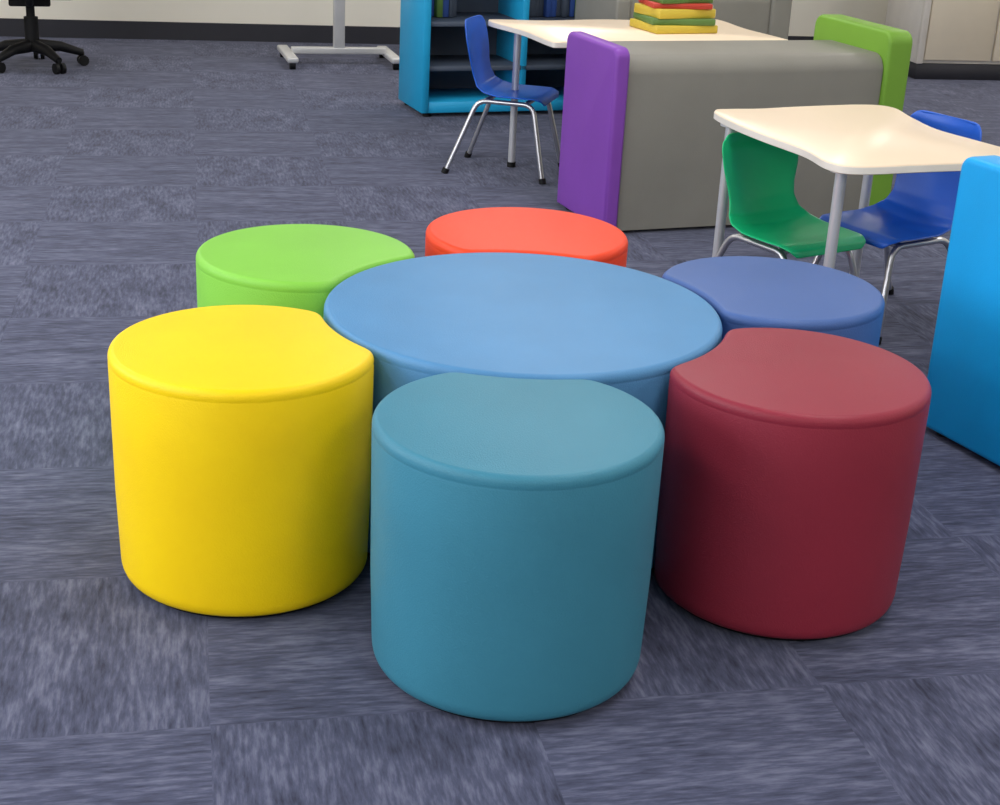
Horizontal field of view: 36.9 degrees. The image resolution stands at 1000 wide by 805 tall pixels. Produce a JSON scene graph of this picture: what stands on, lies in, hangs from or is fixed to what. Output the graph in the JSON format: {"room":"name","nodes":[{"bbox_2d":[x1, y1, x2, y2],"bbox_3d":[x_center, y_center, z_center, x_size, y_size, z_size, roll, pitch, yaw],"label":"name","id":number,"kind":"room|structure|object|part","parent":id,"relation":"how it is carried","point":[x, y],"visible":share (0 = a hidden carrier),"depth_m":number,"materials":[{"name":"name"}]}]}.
{"room":"classroom","nodes":[
{"label":"classroom","id":0,"kind":"room"},
{"bbox_2d":[0,0,887,35],"bbox_3d":[-0.277,-3.387,8.627,9.400,2.600,0.100,-2,22,-11],"label":"wall","id":1,"kind":"structure","parent":0,"point":[375,13],"depth_m":8.79,"materials":[{"name":"paint"}]},
{"bbox_2d":[0,18,813,43],"bbox_3d":[-0.326,-2.204,9.033,9.360,0.100,0.015,-2,22,-11],"label":"baseboard","id":2,"kind":"structure","parent":1,"relation":"attached to","point":[9,27],"depth_m":8.74,"materials":[{"name":"rubber"}]},
{"bbox_2d":[0,36,999,804],"bbox_3d":[0.747,-0.053,3.928,9.400,0.050,11.300,-2,22,-11],"label":"floor","id":3,"kind":"structure","parent":0,"point":[116,169],"depth_m":2.74,"materials":[{"name":"carpet"}]},
{"bbox_2d":[0,0,88,73],"bbox_3d":[-2.355,-2.175,7.468,0.612,1.000,0.597,-4,22,-16],"label":"office chair","id":4,"kind":"object","parent":3,"relation":"on","point":[31,42],"visible":1,"depth_m":7.56,"materials":[{"name":"black plastic"}]},
{"bbox_3d":[-2.503,-1.823,7.657,0.258,0.096,0.068,7,22,10],"label":"arm","id":5,"kind":"part","parent":4,"relation":"part of","materials":[{"name":"black plastic"}]},
{"bbox_3d":[-2.429,-1.768,7.526,0.070,0.097,0.258,11,23,20],"label":"arm","id":6,"kind":"part","parent":4,"relation":"part of","materials":[{"name":"black plastic"}]},
{"bbox_3d":[-2.285,-1.773,7.560,0.258,0.096,0.068,20,27,37],"label":"arm","id":7,"kind":"part","parent":4,"relation":"part of","materials":[{"name":"black plastic"}]},
{"bbox_3d":[-2.268,-1.824,7.691,0.258,0.095,0.068,-8,24,-27],"label":"arm","id":8,"kind":"part","parent":4,"relation":"part of","materials":[{"name":"black plastic"}]},
{"bbox_2d":[107,305,373,617],"bbox_3d":[-0.477,0.103,2.708,0.430,0.438,0.465,-10,25,-29],"label":"stool","id":9,"kind":"object","parent":3,"relation":"on","point":[242,434],"visible":1,"depth_m":2.54,"materials":[{"name":"plastic"}]},
{"bbox_2d":[196,224,414,319],"bbox_3d":[-0.444,-0.126,3.292,0.416,0.438,0.465,16,25,31],"label":"stool","id":10,"kind":"object","parent":3,"relation":"on","point":[298,266],"visible":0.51,"depth_m":3.13,"materials":[{"name":"plastic"}]},
{"bbox_2d":[277,0,398,69],"bbox_3d":[-0.843,-2.684,7.904,1.240,1.769,0.460,-3,22,-15],"label":"table","id":11,"kind":"object","parent":3,"relation":"on","point":[338,47],"visible":0.97,"depth_m":8.15,"materials":[{"name":"silver metal"}]},
{"bbox_2d":[398,0,575,116],"bbox_3d":[0.067,-1.917,7.028,1.010,1.074,0.370,-5,23,-20],"label":"bookcase","id":12,"kind":"object","parent":3,"relation":"on","point":[436,75],"visible":0.7,"depth_m":7.07,"materials":[{"name":"laminate"}]},
{"bbox_2d":[431,0,433,15],"bbox_3d":[-0.336,-1.904,6.949,0.015,0.203,0.164,-5,23,-20],"label":"book","id":13,"kind":"object","parent":12,"relation":"on","point":[432,8],"depth_m":6.90,"materials":[{"name":"paper"}]},
{"bbox_2d":[434,0,442,16],"bbox_3d":[-0.308,-1.890,6.947,0.029,0.181,0.197,-5,23,-20],"label":"book","id":14,"kind":"object","parent":12,"relation":"on","point":[438,4],"depth_m":6.88,"materials":[{"name":"green paper"}]},
{"bbox_2d":[443,0,448,16],"bbox_3d":[-0.279,-1.915,6.952,0.029,0.224,0.190,-5,23,-20],"label":"book","id":15,"kind":"object","parent":12,"relation":"on","point":[445,2],"depth_m":6.90,"materials":[{"name":"blue paper"}]},
{"bbox_2d":[448,0,452,16],"bbox_3d":[-0.257,-1.897,6.967,0.014,0.183,0.193,-5,23,-20],"label":"book","id":16,"kind":"object","parent":12,"relation":"on","point":[450,2],"depth_m":6.90,"materials":[{"name":"paper"}]},
{"bbox_2d":[452,0,454,16],"bbox_3d":[-0.245,-1.912,6.971,0.012,0.208,0.184,-5,23,-20],"label":"book","id":17,"kind":"object","parent":12,"relation":"on","point":[453,1],"depth_m":6.92,"materials":[{"name":"paper"}]},
{"bbox_2d":[454,0,456,16],"bbox_3d":[-0.234,-1.903,6.990,0.016,0.180,0.164,-5,23,-20],"label":"book","id":18,"kind":"object","parent":12,"relation":"on","point":[455,1],"depth_m":6.94,"materials":[{"name":"paper"}]},
{"bbox_3d":[0.052,-1.622,7.145,0.930,0.022,0.330,-5,23,-20],"label":"shelf","id":19,"kind":"part","parent":12,"relation":"part of","materials":[{"name":"laminate"}]},
{"bbox_3d":[0.061,-1.808,7.071,0.930,0.022,0.330,-5,23,-20],"label":"shelf","id":20,"kind":"part","parent":12,"relation":"part of","materials":[{"name":"laminate"}]},
{"bbox_2d":[530,0,535,16],"bbox_3d":[0.126,-1.945,7.116,0.030,0.201,0.171,-5,23,-20],"label":"book","id":21,"kind":"object","parent":12,"relation":"on","point":[532,2],"depth_m":7.07,"materials":[{"name":"paper"}]},
{"bbox_2d":[535,0,538,16],"bbox_3d":[0.148,-1.947,7.129,0.017,0.196,0.162,-5,23,-20],"label":"book","id":22,"kind":"object","parent":12,"relation":"on","point":[536,1],"depth_m":7.08,"materials":[{"name":"paper"}]},
{"bbox_2d":[538,0,543,15],"bbox_3d":[0.169,-1.936,7.147,0.029,0.164,0.152,-5,23,-20],"label":"book","id":23,"kind":"object","parent":12,"relation":"on","point":[540,2],"depth_m":7.10,"materials":[{"name":"paper"}]},
{"bbox_2d":[543,0,550,16],"bbox_3d":[0.201,-1.954,7.134,0.022,0.212,0.185,-5,23,-20],"label":"book","id":24,"kind":"object","parent":12,"relation":"on","point":[546,3],"depth_m":7.08,"materials":[{"name":"blue paper"}]},
{"bbox_2d":[550,0,556,16],"bbox_3d":[0.225,-1.943,7.157,0.033,0.176,0.171,-5,23,-20],"label":"book","id":25,"kind":"object","parent":12,"relation":"on","point":[553,3],"depth_m":7.10,"materials":[{"name":"blue paper"}]},
{"bbox_2d":[556,0,560,15],"bbox_3d":[0.252,-1.957,7.169,0.025,0.195,0.159,-5,23,-20],"label":"book","id":26,"kind":"object","parent":12,"relation":"on","point":[558,2],"depth_m":7.12,"materials":[{"name":"paper"}]},
{"bbox_2d":[560,0,567,16],"bbox_3d":[0.281,-1.951,7.172,0.027,0.186,0.178,-5,23,-20],"label":"book","id":27,"kind":"object","parent":12,"relation":"on","point":[563,3],"depth_m":7.12,"materials":[{"name":"paper"}]},
{"bbox_2d":[569,0,574,16],"bbox_3d":[0.319,-1.954,7.193,0.024,0.179,0.166,-5,23,-20],"label":"book","id":28,"kind":"object","parent":12,"relation":"on","point":[571,2],"depth_m":7.14,"materials":[{"name":"blue paper"}]},
{"bbox_2d":[441,15,559,184],"bbox_3d":[0.030,-1.196,5.874,0.425,0.587,0.359,8,22,13],"label":"chair","id":29,"kind":"object","parent":3,"relation":"on","point":[476,32],"visible":1,"depth_m":5.86,"materials":[{"name":"plastic"}]},
{"bbox_3d":[-0.014,-1.015,5.798,0.413,0.301,0.065,8,22,13],"label":"frame","id":30,"kind":"part","parent":29,"relation":"part of","materials":[{"name":"metal"}]},
{"bbox_3d":[0.059,-1.113,6.053,0.413,0.301,0.066,8,22,13],"label":"frame","id":31,"kind":"part","parent":29,"relation":"part of","materials":[{"name":"metal"}]},
{"bbox_2d":[370,372,664,722],"bbox_3d":[0.019,0.233,2.443,0.465,0.438,0.431,3,22,0],"label":"stool","id":32,"kind":"object","parent":3,"relation":"on","point":[513,520],"visible":1,"depth_m":2.28,"materials":[{"name":"plastic"}]},
{"bbox_2d":[324,252,721,568],"bbox_3d":[0.035,0.016,2.996,0.772,0.438,0.772,3,22,0],"label":"round ottoman","id":33,"kind":"object","parent":3,"relation":"on","point":[495,314],"visible":0.48,"depth_m":2.83,"materials":[{"name":"vinyl"},{"name":"black plastic"}]},
{"bbox_2d":[425,207,627,266],"bbox_3d":[0.052,-0.198,3.538,0.465,0.438,0.420,3,22,0],"label":"stool","id":34,"kind":"object","parent":3,"relation":"on","point":[493,229],"visible":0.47,"depth_m":3.41,"materials":[{"name":"plastic"}]},
{"bbox_2d":[488,19,786,167],"bbox_3d":[0.516,-1.177,5.899,1.023,0.570,0.582,-5,23,-20],"label":"table","id":35,"kind":"object","parent":3,"relation":"on","point":[551,33],"visible":0.5,"depth_m":5.77,"materials":[{"name":"beige laminate"}]},
{"bbox_3d":[0.058,-1.205,5.944,0.028,0.546,0.028,3,22,0],"label":"leg","id":36,"kind":"part","parent":35,"relation":"part of","materials":[{"name":"silver metal"}]},
{"bbox_2d":[630,0,717,33],"bbox_3d":[0.680,-1.543,5.802,0.284,0.195,0.234,-5,23,-20],"label":"book stack","id":37,"kind":"object","parent":35,"relation":"on","point":[654,16],"visible":1,"depth_m":5.73,"materials":[{"name":"yellow paper"}]},
{"bbox_2d":[575,0,791,39],"bbox_3d":[0.784,-1.557,6.747,0.850,0.680,0.520,-5,23,-20],"label":"bench","id":38,"kind":"object","parent":3,"relation":"on","point":[770,17],"visible":0.23,"depth_m":6.53,"materials":[{"name":"grey plastic"}]},
{"bbox_3d":[0.432,-1.495,6.583,0.070,0.628,0.440,-5,23,-20],"label":"panel","id":39,"kind":"part","parent":38,"relation":"part of","materials":[{"name":"grey plastic"}]},
{"bbox_3d":[1.135,-1.595,6.874,0.100,0.668,0.520,-5,23,-20],"label":"panel","id":40,"kind":"part","parent":38,"relation":"part of","materials":[{"name":"grey plastic"}]},
{"bbox_2d":[557,14,912,230],"bbox_3d":[0.816,-1.022,5.397,1.150,0.680,0.500,-5,23,-20],"label":"sofa","id":41,"kind":"object","parent":3,"relation":"on","point":[642,140],"visible":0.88,"depth_m":5.15,"materials":[{"name":"grey plastic"}]},
{"bbox_3d":[0.317,-0.942,5.181,0.055,0.618,0.420,-5,23,-20],"label":"panel","id":42,"kind":"part","parent":41,"relation":"part of","materials":[{"name":"purple plastic"}]},
{"bbox_3d":[1.307,-1.074,5.575,0.100,0.668,0.500,-5,23,-20],"label":"panel","id":43,"kind":"part","parent":41,"relation":"part of","materials":[{"name":"plastic"}]},
{"bbox_2d":[662,256,884,346],"bbox_3d":[0.576,-0.042,3.212,0.421,0.438,0.465,-6,23,-21],"label":"stool","id":44,"kind":"object","parent":3,"relation":"on","point":[744,291],"visible":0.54,"depth_m":3.07,"materials":[{"name":"plastic"}]},
{"bbox_2d":[715,132,865,276],"bbox_3d":[0.793,-0.460,4.178,0.359,0.537,0.425,-11,25,-31],"label":"chair","id":45,"kind":"object","parent":3,"relation":"on","point":[764,206],"visible":0.84,"depth_m":4.20,"materials":[{"name":"plastic"}]},
{"bbox_3d":[0.668,-0.317,4.152,0.066,0.276,0.413,-11,25,-31],"label":"frame","id":46,"kind":"part","parent":45,"relation":"part of","materials":[{"name":"metal"}]},
{"bbox_3d":[0.905,-0.363,4.299,0.066,0.276,0.413,-11,25,-31],"label":"frame","id":47,"kind":"part","parent":45,"relation":"part of","materials":[{"name":"metal"}]},
{"bbox_2d":[654,328,931,641],"bbox_3d":[0.537,0.148,2.727,0.420,0.438,0.465,15,24,27],"label":"stool","id":48,"kind":"object","parent":3,"relation":"on","point":[791,461],"visible":1,"depth_m":2.56,"materials":[{"name":"plastic"}]},
{"bbox_2d":[712,105,999,277],"bbox_3d":[0.974,-0.468,4.162,0.614,0.570,0.760,-5,23,-19],"label":"table","id":49,"kind":"object","parent":3,"relation":"on","point":[867,141],"visible":0.82,"depth_m":3.98,"materials":[{"name":"beige laminate"}]},
{"bbox_3d":[0.638,-0.535,4.323,0.028,0.546,0.028,3,22,0],"label":"leg","id":50,"kind":"part","parent":49,"relation":"part of","materials":[{"name":"silver metal"}]},
{"bbox_3d":[0.838,-0.331,3.830,0.028,0.546,0.028,3,22,0],"label":"leg","id":51,"kind":"part","parent":49,"relation":"part of","materials":[{"name":"silver metal"}]},
{"bbox_3d":[1.091,-0.582,4.500,0.028,0.546,0.028,3,22,0],"label":"leg","id":52,"kind":"part","parent":49,"relation":"part of","materials":[{"name":"silver metal"}]},
{"bbox_2d":[812,110,981,344],"bbox_3d":[1.139,-0.520,4.305,0.425,0.587,0.359,-11,25,-31],"label":"chair","id":53,"kind":"object","parent":3,"relation":"on","point":[919,206],"visible":0.71,"depth_m":4.31,"materials":[{"name":"plastic"}]},
{"bbox_3d":[1.054,-0.421,4.472,0.413,0.271,0.066,-11,25,-31],"label":"frame","id":54,"kind":"part","parent":53,"relation":"part of","materials":[{"name":"metal"}]},
{"bbox_3d":[1.208,-0.327,4.254,0.413,0.271,0.066,-11,25,-31],"label":"frame","id":55,"kind":"part","parent":53,"relation":"part of","materials":[{"name":"metal"}]},
{"bbox_2d":[885,0,999,79],"bbox_3d":[2.842,-2.833,8.627,0.900,1.870,0.525,-2,22,-11],"label":"storage cabinet","id":56,"kind":"object","parent":3,"relation":"on","point":[952,39],"visible":0.82,"depth_m":8.66,"materials":[{"name":"laminate"}]},
{"bbox_3d":[2.462,-2.787,8.338,0.040,1.780,0.030,-2,22,-11],"label":"frame","id":57,"kind":"part","parent":56,"relation":"part of","materials":[{"name":"white laminate"}]},
{"bbox_3d":[2.692,-2.793,8.383,0.415,1.740,0.020,-2,22,-11],"label":"door","id":58,"kind":"part","parent":56,"relation":"part of","materials":[{"name":"beige laminate"}]},
{"bbox_3d":[3.114,-2.804,8.467,0.415,1.740,0.020,-2,22,-11],"label":"door","id":59,"kind":"part","parent":56,"relation":"part of","materials":[{"name":"beige laminate"}]},
{"bbox_2d":[926,155,999,465],"bbox_3d":[1.718,-0.230,3.527,1.300,0.665,0.700,-8,24,-25],"label":"sofa","id":60,"kind":"object","parent":3,"relation":"on","point":[963,377],"visible":0.99,"depth_m":3.38,"materials":[{"name":"blue plastic"}]}
]}

